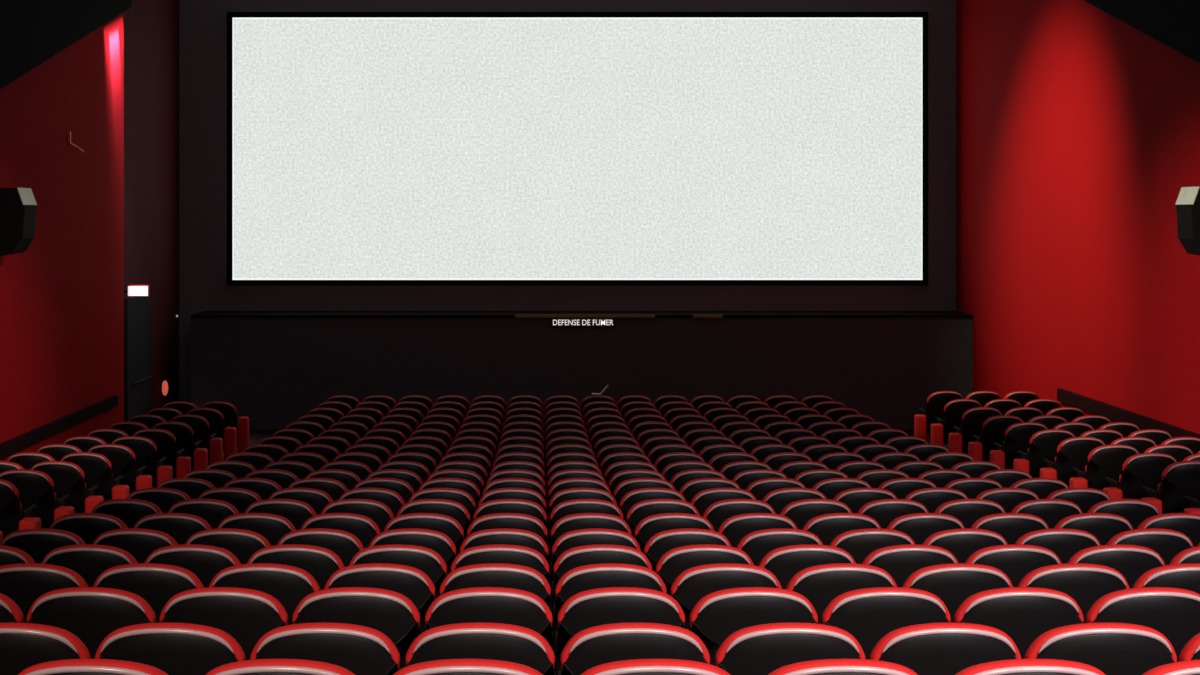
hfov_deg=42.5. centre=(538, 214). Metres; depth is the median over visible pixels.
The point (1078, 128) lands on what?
wall
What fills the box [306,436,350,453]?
seat
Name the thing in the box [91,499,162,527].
seat
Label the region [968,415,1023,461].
seat
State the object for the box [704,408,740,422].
seat
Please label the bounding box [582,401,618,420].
seat
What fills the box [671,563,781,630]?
seat
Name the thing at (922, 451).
seat
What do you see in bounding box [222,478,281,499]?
seat
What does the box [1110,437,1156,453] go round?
seat
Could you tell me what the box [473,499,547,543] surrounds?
seat
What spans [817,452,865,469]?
seat
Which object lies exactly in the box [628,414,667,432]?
seat
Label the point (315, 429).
seat
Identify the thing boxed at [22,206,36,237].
grille
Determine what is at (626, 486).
seat
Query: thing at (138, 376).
door
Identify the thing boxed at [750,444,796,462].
seat
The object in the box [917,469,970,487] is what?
seat
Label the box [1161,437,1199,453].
seat
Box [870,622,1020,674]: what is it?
seat
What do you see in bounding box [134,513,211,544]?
seat
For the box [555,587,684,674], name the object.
seat
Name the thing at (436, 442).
seat
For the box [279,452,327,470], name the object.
seat
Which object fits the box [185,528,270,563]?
seat
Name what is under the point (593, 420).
seat
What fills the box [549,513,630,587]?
seat
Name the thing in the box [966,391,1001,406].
seat
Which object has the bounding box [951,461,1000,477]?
seat
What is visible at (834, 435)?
seat
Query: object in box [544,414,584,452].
seat
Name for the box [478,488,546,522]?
seat
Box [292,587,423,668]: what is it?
seat
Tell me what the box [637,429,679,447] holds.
seat
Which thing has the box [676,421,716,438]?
seat
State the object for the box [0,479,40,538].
seat
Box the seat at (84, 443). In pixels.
[63,436,106,451]
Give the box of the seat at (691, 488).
[680,478,740,502]
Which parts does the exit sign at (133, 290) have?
light panel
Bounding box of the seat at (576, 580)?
[553,563,666,671]
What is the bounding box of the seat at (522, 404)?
[506,401,542,414]
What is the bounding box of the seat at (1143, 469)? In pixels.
[1103,453,1176,499]
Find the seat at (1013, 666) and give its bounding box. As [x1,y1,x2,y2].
[955,659,1105,674]
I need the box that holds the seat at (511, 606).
[425,587,553,651]
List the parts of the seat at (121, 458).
armrest, panel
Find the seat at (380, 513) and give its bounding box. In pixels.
[321,499,393,532]
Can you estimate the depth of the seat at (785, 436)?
18.78 m
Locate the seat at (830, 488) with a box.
[812,478,871,499]
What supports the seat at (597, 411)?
on the floor
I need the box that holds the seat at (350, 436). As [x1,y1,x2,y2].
[318,429,359,445]
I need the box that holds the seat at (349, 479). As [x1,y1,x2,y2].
[306,469,360,490]
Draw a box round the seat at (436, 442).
[402,436,447,457]
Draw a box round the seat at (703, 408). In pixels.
[697,401,732,416]
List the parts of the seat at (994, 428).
panel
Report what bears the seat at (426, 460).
on the floor
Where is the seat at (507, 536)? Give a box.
[460,528,549,581]
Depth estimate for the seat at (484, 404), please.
22.59 m
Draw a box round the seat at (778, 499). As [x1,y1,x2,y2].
[762,488,826,514]
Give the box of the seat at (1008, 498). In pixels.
[975,488,1038,512]
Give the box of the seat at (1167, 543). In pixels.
[1106,528,1193,564]
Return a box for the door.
[125,294,151,420]
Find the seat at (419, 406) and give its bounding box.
[393,401,428,417]
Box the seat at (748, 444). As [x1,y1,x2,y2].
[739,436,783,453]
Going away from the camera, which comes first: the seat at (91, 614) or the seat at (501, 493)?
the seat at (91, 614)
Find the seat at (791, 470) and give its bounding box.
[778,461,828,478]
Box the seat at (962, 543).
[922,528,1007,562]
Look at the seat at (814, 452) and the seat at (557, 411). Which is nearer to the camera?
the seat at (814, 452)
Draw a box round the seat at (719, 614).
[690,587,817,665]
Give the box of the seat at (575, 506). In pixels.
[548,499,623,579]
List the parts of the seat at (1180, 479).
armrest, panel, frame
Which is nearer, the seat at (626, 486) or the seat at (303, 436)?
the seat at (626, 486)
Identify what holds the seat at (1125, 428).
on the floor
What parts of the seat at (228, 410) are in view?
panel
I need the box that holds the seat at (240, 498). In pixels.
[198,488,261,513]
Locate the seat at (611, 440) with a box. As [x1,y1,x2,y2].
[594,436,639,459]
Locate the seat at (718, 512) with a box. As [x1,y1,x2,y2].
[703,499,775,531]
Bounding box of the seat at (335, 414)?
[307,408,343,422]
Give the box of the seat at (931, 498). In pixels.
[905,488,967,512]
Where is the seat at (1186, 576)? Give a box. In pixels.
[1133,563,1199,593]
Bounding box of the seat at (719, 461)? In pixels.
[708,452,758,471]
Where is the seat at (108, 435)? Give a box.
[87,429,127,443]
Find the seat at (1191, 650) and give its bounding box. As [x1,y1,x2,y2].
[1179,633,1199,661]
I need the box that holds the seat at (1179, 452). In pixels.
[1144,444,1192,461]
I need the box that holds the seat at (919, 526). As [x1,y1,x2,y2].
[886,513,964,544]
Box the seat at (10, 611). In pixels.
[0,593,23,622]
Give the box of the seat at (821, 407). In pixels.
[812,401,846,414]
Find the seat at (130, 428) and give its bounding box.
[109,421,147,435]
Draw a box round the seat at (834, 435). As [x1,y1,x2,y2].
[821,429,862,444]
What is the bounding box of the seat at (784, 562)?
[759,544,855,588]
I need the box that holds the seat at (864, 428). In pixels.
[851,421,890,436]
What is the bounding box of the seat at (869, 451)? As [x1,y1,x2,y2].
[853,444,898,460]
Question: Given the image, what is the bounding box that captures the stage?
[191,311,972,428]
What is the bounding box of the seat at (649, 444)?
[642,436,687,456]
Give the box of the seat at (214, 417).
[186,408,236,470]
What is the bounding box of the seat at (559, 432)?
[545,429,588,456]
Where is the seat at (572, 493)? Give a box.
[548,488,616,552]
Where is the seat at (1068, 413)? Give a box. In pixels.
[1047,407,1085,421]
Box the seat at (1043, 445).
[1013,429,1074,477]
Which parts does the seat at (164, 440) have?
panel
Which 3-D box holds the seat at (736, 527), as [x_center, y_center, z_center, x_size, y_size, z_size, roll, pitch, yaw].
[1.468,2.457,10.492,0.554,0.950,0.556,0,0,0]
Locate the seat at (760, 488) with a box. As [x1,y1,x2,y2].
[746,478,805,500]
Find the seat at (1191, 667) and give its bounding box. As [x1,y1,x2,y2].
[1142,660,1199,674]
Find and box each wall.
[0,12,123,460]
[124,0,178,421]
[179,0,955,402]
[956,0,1199,433]
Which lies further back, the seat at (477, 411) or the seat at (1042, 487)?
the seat at (477, 411)
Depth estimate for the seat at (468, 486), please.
13.09 m
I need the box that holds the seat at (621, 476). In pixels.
[609,469,666,496]
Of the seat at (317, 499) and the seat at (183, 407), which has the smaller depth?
the seat at (317, 499)
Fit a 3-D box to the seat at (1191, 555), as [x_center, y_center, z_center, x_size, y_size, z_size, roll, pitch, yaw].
[3.708,2.261,8.592,0.554,0.950,0.556,0,0,0]
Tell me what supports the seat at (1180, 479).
on the floor
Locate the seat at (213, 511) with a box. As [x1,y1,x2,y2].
[168,499,239,528]
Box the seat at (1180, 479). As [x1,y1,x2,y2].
[1141,460,1199,513]
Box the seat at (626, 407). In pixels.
[620,401,656,418]
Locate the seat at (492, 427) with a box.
[458,421,499,444]
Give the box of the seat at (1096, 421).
[1072,415,1110,429]
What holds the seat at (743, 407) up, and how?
on the floor
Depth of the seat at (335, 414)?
21.63 m
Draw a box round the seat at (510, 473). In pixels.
[486,469,545,498]
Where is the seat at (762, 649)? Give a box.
[715,622,864,674]
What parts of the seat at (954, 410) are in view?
panel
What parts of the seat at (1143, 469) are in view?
armrest, panel, frame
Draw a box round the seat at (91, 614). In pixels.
[27,587,155,658]
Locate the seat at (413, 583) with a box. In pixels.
[324,563,434,633]
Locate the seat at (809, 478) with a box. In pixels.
[794,469,848,488]
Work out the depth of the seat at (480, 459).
15.94 m
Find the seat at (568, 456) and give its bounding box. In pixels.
[546,452,597,484]
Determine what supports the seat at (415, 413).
on the floor
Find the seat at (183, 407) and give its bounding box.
[163,401,196,414]
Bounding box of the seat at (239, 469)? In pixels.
[206,461,255,478]
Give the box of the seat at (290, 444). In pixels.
[258,436,301,452]
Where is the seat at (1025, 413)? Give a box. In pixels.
[1005,407,1043,421]
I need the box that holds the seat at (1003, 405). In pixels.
[984,399,1021,414]
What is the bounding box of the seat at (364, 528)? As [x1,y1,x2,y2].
[300,513,379,548]
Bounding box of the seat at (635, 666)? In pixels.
[581,659,729,674]
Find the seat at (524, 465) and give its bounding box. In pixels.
[490,461,545,491]
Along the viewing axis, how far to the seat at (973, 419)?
20.71 m
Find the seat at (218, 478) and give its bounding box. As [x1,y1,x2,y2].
[183,469,236,487]
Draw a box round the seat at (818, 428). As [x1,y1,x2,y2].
[807,421,846,436]
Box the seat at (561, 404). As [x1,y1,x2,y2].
[544,401,580,423]
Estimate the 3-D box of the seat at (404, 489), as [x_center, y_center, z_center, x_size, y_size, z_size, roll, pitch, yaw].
[-1.332,2.709,13.342,0.554,0.950,0.556,0,0,0]
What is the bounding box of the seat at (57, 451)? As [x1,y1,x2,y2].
[36,444,81,460]
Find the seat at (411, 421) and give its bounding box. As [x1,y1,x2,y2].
[379,414,418,431]
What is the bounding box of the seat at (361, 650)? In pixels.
[250,622,399,674]
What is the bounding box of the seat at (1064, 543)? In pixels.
[1015,528,1100,563]
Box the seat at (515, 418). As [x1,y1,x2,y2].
[503,414,543,437]
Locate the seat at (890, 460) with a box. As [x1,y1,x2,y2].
[872,452,919,469]
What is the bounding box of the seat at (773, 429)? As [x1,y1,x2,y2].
[764,421,803,436]
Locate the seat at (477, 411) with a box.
[465,408,502,428]
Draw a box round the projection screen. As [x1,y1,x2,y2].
[227,12,927,285]
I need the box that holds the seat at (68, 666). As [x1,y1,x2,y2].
[18,659,167,674]
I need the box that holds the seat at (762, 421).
[753,414,791,429]
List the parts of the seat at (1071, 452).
panel, armrest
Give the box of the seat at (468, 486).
[418,478,479,510]
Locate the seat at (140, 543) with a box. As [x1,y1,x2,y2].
[93,528,177,562]
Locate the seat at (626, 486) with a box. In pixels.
[614,478,675,507]
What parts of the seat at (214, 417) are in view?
panel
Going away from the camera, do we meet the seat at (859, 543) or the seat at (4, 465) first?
the seat at (859, 543)
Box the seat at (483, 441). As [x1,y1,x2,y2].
[449,436,495,461]
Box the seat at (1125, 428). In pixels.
[1099,422,1139,436]
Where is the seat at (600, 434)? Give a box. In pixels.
[591,429,634,451]
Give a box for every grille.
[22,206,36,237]
[1176,206,1194,238]
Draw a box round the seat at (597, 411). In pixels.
[584,408,622,427]
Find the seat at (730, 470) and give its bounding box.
[720,461,771,479]
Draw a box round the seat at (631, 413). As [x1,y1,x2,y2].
[624,408,661,425]
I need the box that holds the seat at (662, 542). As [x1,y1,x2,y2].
[644,528,731,571]
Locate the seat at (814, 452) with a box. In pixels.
[802,444,847,461]
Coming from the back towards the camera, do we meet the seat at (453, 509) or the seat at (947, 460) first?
the seat at (947, 460)
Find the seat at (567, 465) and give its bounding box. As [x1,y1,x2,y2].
[546,461,601,514]
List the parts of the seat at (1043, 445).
panel, armrest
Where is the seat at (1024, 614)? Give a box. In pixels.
[954,587,1083,658]
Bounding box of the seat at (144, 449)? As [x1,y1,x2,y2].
[111,436,172,487]
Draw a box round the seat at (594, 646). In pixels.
[557,622,709,674]
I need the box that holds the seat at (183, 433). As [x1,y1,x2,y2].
[152,421,207,470]
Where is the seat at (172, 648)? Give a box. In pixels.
[95,622,244,674]
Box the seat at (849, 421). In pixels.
[837,414,874,428]
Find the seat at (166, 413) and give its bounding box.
[147,408,182,421]
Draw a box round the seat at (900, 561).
[862,544,957,586]
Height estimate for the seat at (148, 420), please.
0.950 m
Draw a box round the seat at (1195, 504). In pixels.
[1184,495,1199,514]
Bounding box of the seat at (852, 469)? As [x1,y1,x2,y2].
[836,461,885,477]
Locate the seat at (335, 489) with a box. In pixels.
[288,478,347,500]
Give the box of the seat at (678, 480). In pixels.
[670,469,726,491]
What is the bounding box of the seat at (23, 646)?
[0,622,90,674]
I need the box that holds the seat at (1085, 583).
[1018,563,1129,622]
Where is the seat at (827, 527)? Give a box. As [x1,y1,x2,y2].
[802,513,880,545]
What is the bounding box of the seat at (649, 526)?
[634,513,714,552]
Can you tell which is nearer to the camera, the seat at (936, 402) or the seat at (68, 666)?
the seat at (68, 666)
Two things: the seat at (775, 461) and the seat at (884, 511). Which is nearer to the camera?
the seat at (884, 511)
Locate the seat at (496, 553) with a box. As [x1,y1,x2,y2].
[451,544,550,601]
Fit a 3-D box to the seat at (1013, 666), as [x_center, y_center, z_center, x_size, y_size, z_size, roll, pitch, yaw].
[1.468,1.788,4.792,0.554,0.950,0.556,0,0,0]
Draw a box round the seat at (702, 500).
[690,488,756,516]
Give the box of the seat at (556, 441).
[545,436,591,465]
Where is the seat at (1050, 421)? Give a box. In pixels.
[1028,415,1066,429]
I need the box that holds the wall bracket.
[68,132,83,152]
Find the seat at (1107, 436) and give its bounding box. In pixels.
[1080,429,1123,444]
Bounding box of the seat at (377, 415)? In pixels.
[347,408,383,423]
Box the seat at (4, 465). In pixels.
[0,461,23,472]
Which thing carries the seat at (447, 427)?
on the floor
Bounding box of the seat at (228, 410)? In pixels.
[201,401,248,452]
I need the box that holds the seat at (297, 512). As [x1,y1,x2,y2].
[244,499,316,529]
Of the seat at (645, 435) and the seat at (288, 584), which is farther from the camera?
the seat at (645, 435)
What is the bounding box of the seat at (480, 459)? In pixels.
[439,452,490,479]
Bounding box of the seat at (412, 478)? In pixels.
[366,469,422,491]
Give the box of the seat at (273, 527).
[217,513,295,545]
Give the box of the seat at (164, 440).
[133,429,190,477]
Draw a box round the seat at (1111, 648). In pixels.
[1025,622,1176,674]
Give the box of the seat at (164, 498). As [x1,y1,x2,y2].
[127,488,190,512]
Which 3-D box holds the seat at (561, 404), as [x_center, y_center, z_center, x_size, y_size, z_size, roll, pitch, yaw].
[0.348,3.208,22.842,0.554,0.950,0.556,0,0,0]
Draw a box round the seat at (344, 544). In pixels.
[277,528,363,566]
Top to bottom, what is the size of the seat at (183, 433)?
0.950 m
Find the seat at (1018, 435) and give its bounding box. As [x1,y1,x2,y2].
[990,422,1047,468]
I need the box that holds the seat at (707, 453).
[699,444,746,462]
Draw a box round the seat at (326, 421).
[296,414,334,429]
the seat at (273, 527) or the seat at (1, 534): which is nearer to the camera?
the seat at (273, 527)
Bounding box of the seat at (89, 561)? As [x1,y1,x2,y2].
[41,544,137,586]
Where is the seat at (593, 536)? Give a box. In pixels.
[550,528,640,604]
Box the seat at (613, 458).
[600,452,651,478]
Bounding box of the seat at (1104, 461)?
[1069,444,1138,490]
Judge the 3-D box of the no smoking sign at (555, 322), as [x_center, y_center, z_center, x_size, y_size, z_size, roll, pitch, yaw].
[0.762,1.851,26.579,1.122,0.170,0.042,0,0,0]
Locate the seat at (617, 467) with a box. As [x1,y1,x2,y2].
[604,461,658,486]
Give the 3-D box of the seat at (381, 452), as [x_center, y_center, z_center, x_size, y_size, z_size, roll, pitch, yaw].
[-1.892,2.987,17.142,0.554,0.950,0.556,0,0,0]
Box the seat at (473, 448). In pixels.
[444,444,492,469]
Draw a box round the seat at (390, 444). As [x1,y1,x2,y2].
[354,436,398,454]
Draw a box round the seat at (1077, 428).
[1053,422,1093,436]
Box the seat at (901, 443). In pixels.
[885,436,927,451]
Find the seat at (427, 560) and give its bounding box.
[349,544,446,598]
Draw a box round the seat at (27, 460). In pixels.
[6,452,54,468]
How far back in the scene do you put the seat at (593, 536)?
9.29 m
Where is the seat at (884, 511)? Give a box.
[857,499,928,528]
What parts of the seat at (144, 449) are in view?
armrest, panel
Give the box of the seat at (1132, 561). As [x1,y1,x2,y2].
[1068,544,1164,588]
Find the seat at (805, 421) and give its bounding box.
[795,414,832,428]
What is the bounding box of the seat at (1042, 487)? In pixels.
[1010,478,1068,498]
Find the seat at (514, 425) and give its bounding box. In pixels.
[502,421,543,442]
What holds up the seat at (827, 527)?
on the floor
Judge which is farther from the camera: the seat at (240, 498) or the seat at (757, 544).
the seat at (240, 498)
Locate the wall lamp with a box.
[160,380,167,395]
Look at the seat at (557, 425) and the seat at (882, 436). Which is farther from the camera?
the seat at (557, 425)
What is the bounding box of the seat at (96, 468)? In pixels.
[61,452,128,500]
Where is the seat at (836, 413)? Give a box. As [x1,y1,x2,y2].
[824,408,859,421]
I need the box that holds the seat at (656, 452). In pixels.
[648,444,695,464]
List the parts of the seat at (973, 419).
panel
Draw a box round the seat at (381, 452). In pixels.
[344,444,391,463]
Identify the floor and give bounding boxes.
[192,429,967,470]
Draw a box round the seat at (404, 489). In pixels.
[353,478,414,503]
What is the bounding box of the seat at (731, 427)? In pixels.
[720,421,759,437]
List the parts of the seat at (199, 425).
panel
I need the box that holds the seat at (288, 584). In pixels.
[209,563,319,624]
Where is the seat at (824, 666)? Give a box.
[768,659,917,674]
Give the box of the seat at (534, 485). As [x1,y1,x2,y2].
[483,478,546,513]
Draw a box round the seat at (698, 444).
[690,436,735,454]
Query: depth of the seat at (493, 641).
5.49 m
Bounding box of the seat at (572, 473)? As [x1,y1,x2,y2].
[547,469,605,504]
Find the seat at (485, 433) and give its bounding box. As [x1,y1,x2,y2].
[454,429,497,452]
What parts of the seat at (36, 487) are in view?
frame, armrest, panel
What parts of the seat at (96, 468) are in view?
armrest, panel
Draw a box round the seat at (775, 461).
[763,452,811,470]
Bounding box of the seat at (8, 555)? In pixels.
[0,545,34,565]
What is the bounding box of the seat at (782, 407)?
[773,401,808,415]
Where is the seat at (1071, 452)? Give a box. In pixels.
[1040,437,1104,486]
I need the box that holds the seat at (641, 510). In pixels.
[626,499,699,537]
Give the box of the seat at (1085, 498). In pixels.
[1046,488,1110,512]
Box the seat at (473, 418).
[462,414,501,436]
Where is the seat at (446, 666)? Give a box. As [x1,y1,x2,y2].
[393,659,542,674]
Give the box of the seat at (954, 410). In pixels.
[931,399,981,445]
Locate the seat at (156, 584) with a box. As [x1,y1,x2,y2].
[93,563,203,622]
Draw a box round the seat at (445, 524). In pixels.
[383,513,463,555]
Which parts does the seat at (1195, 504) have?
panel, armrest, frame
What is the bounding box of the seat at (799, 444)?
[788,436,831,452]
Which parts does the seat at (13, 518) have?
frame, armrest, panel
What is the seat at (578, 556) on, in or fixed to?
on the floor
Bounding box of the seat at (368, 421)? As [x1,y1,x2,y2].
[338,414,376,430]
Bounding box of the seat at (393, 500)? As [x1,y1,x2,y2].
[339,488,404,516]
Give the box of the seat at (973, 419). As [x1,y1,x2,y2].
[949,407,1001,453]
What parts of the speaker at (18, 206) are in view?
panel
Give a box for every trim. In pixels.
[0,395,118,458]
[1057,388,1199,437]
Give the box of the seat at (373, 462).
[332,452,382,471]
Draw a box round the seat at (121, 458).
[88,444,151,494]
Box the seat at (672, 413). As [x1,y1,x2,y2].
[664,408,701,423]
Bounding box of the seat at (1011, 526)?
[971,513,1048,544]
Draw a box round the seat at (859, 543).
[829,528,914,563]
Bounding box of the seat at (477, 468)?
[433,461,487,487]
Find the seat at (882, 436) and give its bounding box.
[867,429,907,443]
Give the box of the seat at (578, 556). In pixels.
[551,544,651,635]
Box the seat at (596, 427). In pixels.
[589,421,630,443]
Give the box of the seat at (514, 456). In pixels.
[493,452,544,470]
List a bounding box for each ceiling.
[0,0,131,88]
[1084,0,1199,62]
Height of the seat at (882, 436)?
0.950 m
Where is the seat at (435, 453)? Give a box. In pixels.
[394,444,441,465]
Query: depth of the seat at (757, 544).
9.29 m
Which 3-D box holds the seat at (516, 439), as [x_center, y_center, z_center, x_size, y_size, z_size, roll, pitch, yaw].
[-0.212,3.037,18.092,0.554,0.950,0.556,0,0,0]
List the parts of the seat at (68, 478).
armrest, panel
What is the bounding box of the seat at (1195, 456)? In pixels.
[1183,453,1199,460]
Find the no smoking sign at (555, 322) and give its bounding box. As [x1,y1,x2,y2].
[551,318,615,326]
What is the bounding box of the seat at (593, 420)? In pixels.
[586,414,625,436]
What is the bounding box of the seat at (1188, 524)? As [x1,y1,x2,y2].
[1137,513,1199,546]
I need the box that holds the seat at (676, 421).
[669,414,708,431]
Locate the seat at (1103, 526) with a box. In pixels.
[1054,513,1132,544]
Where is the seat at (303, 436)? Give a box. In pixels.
[272,429,313,444]
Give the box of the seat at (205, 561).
[145,544,240,587]
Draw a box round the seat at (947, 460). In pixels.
[926,452,973,468]
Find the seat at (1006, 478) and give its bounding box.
[979,469,1031,487]
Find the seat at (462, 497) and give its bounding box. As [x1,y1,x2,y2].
[408,488,475,523]
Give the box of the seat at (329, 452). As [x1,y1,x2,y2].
[293,444,339,462]
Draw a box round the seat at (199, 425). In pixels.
[170,414,222,463]
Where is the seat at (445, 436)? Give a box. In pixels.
[409,429,451,449]
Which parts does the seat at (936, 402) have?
panel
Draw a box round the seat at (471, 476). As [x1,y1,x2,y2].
[426,469,483,498]
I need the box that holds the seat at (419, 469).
[377,461,429,482]
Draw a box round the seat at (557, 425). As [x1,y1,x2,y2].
[544,421,586,459]
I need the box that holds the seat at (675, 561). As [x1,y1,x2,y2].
[656,544,753,595]
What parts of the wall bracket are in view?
arm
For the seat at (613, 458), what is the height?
0.950 m
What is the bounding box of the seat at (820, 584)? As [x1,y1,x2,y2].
[786,563,896,623]
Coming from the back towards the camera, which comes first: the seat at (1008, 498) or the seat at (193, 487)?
the seat at (193, 487)
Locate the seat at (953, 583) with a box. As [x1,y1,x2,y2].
[902,563,1012,622]
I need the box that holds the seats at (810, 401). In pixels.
[326,395,833,414]
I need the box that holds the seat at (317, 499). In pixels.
[268,488,333,514]
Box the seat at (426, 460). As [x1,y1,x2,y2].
[386,452,436,474]
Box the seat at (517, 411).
[505,408,543,432]
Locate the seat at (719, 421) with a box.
[711,414,749,430]
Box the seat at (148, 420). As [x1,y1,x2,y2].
[129,414,165,428]
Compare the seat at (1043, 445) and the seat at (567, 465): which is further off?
the seat at (1043, 445)
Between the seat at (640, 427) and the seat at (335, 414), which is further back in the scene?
the seat at (335, 414)
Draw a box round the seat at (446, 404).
[430,401,466,419]
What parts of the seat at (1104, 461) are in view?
panel, armrest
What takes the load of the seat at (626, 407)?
on the floor
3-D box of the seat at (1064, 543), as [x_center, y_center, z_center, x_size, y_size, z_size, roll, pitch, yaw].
[3.148,2.368,9.542,0.554,0.950,0.556,0,0,0]
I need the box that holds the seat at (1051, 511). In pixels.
[1011,499,1082,528]
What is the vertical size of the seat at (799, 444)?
0.950 m
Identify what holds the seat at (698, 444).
on the floor
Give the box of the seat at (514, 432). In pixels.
[500,429,543,445]
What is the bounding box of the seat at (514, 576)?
[440,563,551,612]
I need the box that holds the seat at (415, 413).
[386,408,423,423]
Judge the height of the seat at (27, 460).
0.950 m
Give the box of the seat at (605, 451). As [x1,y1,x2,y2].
[597,444,645,469]
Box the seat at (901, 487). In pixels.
[878,478,936,498]
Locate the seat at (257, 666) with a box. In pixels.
[206,659,354,674]
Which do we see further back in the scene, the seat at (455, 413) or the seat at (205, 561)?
the seat at (455, 413)
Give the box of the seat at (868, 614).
[822,587,950,659]
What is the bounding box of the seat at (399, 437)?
[363,429,405,446]
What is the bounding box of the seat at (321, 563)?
[247,544,343,589]
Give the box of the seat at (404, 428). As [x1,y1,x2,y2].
[372,421,412,439]
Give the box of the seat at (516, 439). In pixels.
[498,436,544,464]
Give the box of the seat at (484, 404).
[468,401,504,422]
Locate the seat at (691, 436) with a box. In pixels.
[683,429,725,446]
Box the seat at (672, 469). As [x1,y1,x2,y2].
[662,461,714,481]
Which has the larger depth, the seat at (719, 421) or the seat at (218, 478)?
the seat at (719, 421)
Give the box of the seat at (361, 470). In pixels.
[320,461,371,480]
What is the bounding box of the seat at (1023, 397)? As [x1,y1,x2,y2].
[1004,391,1039,406]
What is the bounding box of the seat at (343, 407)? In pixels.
[317,401,351,415]
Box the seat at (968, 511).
[934,499,1005,527]
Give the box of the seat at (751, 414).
[744,408,780,422]
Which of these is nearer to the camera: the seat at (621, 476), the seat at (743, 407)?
the seat at (621, 476)
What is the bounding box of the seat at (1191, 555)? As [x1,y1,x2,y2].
[1169,546,1199,564]
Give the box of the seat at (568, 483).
[547,478,610,529]
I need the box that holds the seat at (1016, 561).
[965,544,1061,586]
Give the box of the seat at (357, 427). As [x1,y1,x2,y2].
[328,421,368,437]
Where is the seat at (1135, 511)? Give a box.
[1087,499,1159,529]
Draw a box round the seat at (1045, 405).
[1024,399,1061,414]
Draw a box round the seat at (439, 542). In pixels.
[368,528,455,574]
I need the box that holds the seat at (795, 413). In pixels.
[784,408,819,421]
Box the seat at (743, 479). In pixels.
[732,469,786,489]
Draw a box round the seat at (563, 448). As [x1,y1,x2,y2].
[545,444,594,486]
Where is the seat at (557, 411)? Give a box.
[544,408,582,432]
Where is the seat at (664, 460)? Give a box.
[654,452,705,473]
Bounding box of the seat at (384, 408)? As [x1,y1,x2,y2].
[354,401,389,416]
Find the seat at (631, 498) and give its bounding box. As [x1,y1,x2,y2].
[620,488,686,522]
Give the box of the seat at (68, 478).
[30,461,103,512]
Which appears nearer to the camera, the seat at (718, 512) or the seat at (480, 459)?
the seat at (718, 512)
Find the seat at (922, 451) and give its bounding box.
[904,444,949,460]
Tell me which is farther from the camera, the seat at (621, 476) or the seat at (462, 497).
the seat at (621, 476)
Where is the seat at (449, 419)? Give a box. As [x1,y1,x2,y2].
[420,414,459,433]
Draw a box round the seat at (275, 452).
[243,444,288,461]
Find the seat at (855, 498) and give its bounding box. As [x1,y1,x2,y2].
[833,488,897,512]
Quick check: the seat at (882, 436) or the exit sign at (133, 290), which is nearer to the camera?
the seat at (882, 436)
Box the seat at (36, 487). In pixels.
[0,469,73,528]
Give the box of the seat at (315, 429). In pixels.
[285,421,324,437]
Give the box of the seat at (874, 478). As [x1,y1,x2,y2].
[855,469,909,487]
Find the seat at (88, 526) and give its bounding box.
[49,513,127,543]
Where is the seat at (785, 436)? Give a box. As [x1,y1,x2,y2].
[775,429,816,444]
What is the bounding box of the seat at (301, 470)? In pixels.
[262,461,313,479]
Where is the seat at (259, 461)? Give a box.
[225,452,273,469]
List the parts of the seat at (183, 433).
panel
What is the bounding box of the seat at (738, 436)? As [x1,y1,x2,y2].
[729,429,770,445]
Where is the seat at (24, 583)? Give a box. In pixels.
[0,563,87,622]
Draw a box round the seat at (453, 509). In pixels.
[397,499,469,539]
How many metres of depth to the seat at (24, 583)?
7.38 m
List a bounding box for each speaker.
[0,188,36,255]
[1175,187,1199,254]
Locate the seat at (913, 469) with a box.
[893,461,943,477]
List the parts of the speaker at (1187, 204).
panel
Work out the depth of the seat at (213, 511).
11.18 m
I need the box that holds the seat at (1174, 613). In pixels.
[1086,587,1199,661]
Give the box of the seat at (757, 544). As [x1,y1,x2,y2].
[736,528,822,565]
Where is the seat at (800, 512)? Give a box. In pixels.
[780,499,851,529]
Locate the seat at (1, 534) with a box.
[0,531,2,542]
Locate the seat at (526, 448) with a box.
[495,444,544,472]
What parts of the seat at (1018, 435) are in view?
panel, armrest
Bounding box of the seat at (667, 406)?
[659,401,694,417]
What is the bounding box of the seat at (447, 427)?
[415,421,455,441]
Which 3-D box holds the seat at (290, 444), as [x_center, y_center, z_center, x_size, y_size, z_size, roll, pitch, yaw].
[-3.012,3.037,18.092,0.554,0.950,0.556,0,0,0]
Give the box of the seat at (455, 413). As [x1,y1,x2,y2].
[425,408,463,426]
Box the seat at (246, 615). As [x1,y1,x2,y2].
[160,587,287,659]
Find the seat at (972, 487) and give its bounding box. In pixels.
[944,478,1002,498]
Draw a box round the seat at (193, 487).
[157,478,214,498]
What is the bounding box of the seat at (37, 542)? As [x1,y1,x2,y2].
[0,528,84,563]
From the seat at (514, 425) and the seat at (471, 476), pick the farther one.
the seat at (514, 425)
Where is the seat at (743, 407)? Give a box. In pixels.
[735,401,769,415]
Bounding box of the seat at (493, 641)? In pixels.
[406,622,555,674]
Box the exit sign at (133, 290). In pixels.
[124,285,148,296]
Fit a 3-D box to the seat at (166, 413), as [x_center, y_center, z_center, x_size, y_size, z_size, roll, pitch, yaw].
[-5.275,3.183,21.892,0.554,0.950,0.556,0,0,0]
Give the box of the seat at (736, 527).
[718,513,797,547]
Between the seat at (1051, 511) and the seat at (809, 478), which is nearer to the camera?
the seat at (1051, 511)
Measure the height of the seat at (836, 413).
0.950 m
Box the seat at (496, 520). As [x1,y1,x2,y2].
[467,513,548,562]
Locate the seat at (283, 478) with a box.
[244,469,298,488]
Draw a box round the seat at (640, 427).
[632,421,673,440]
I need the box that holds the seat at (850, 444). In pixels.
[836,436,879,452]
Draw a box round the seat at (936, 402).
[914,391,963,440]
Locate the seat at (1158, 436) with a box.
[1128,429,1171,445]
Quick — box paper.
[592,385,607,395]

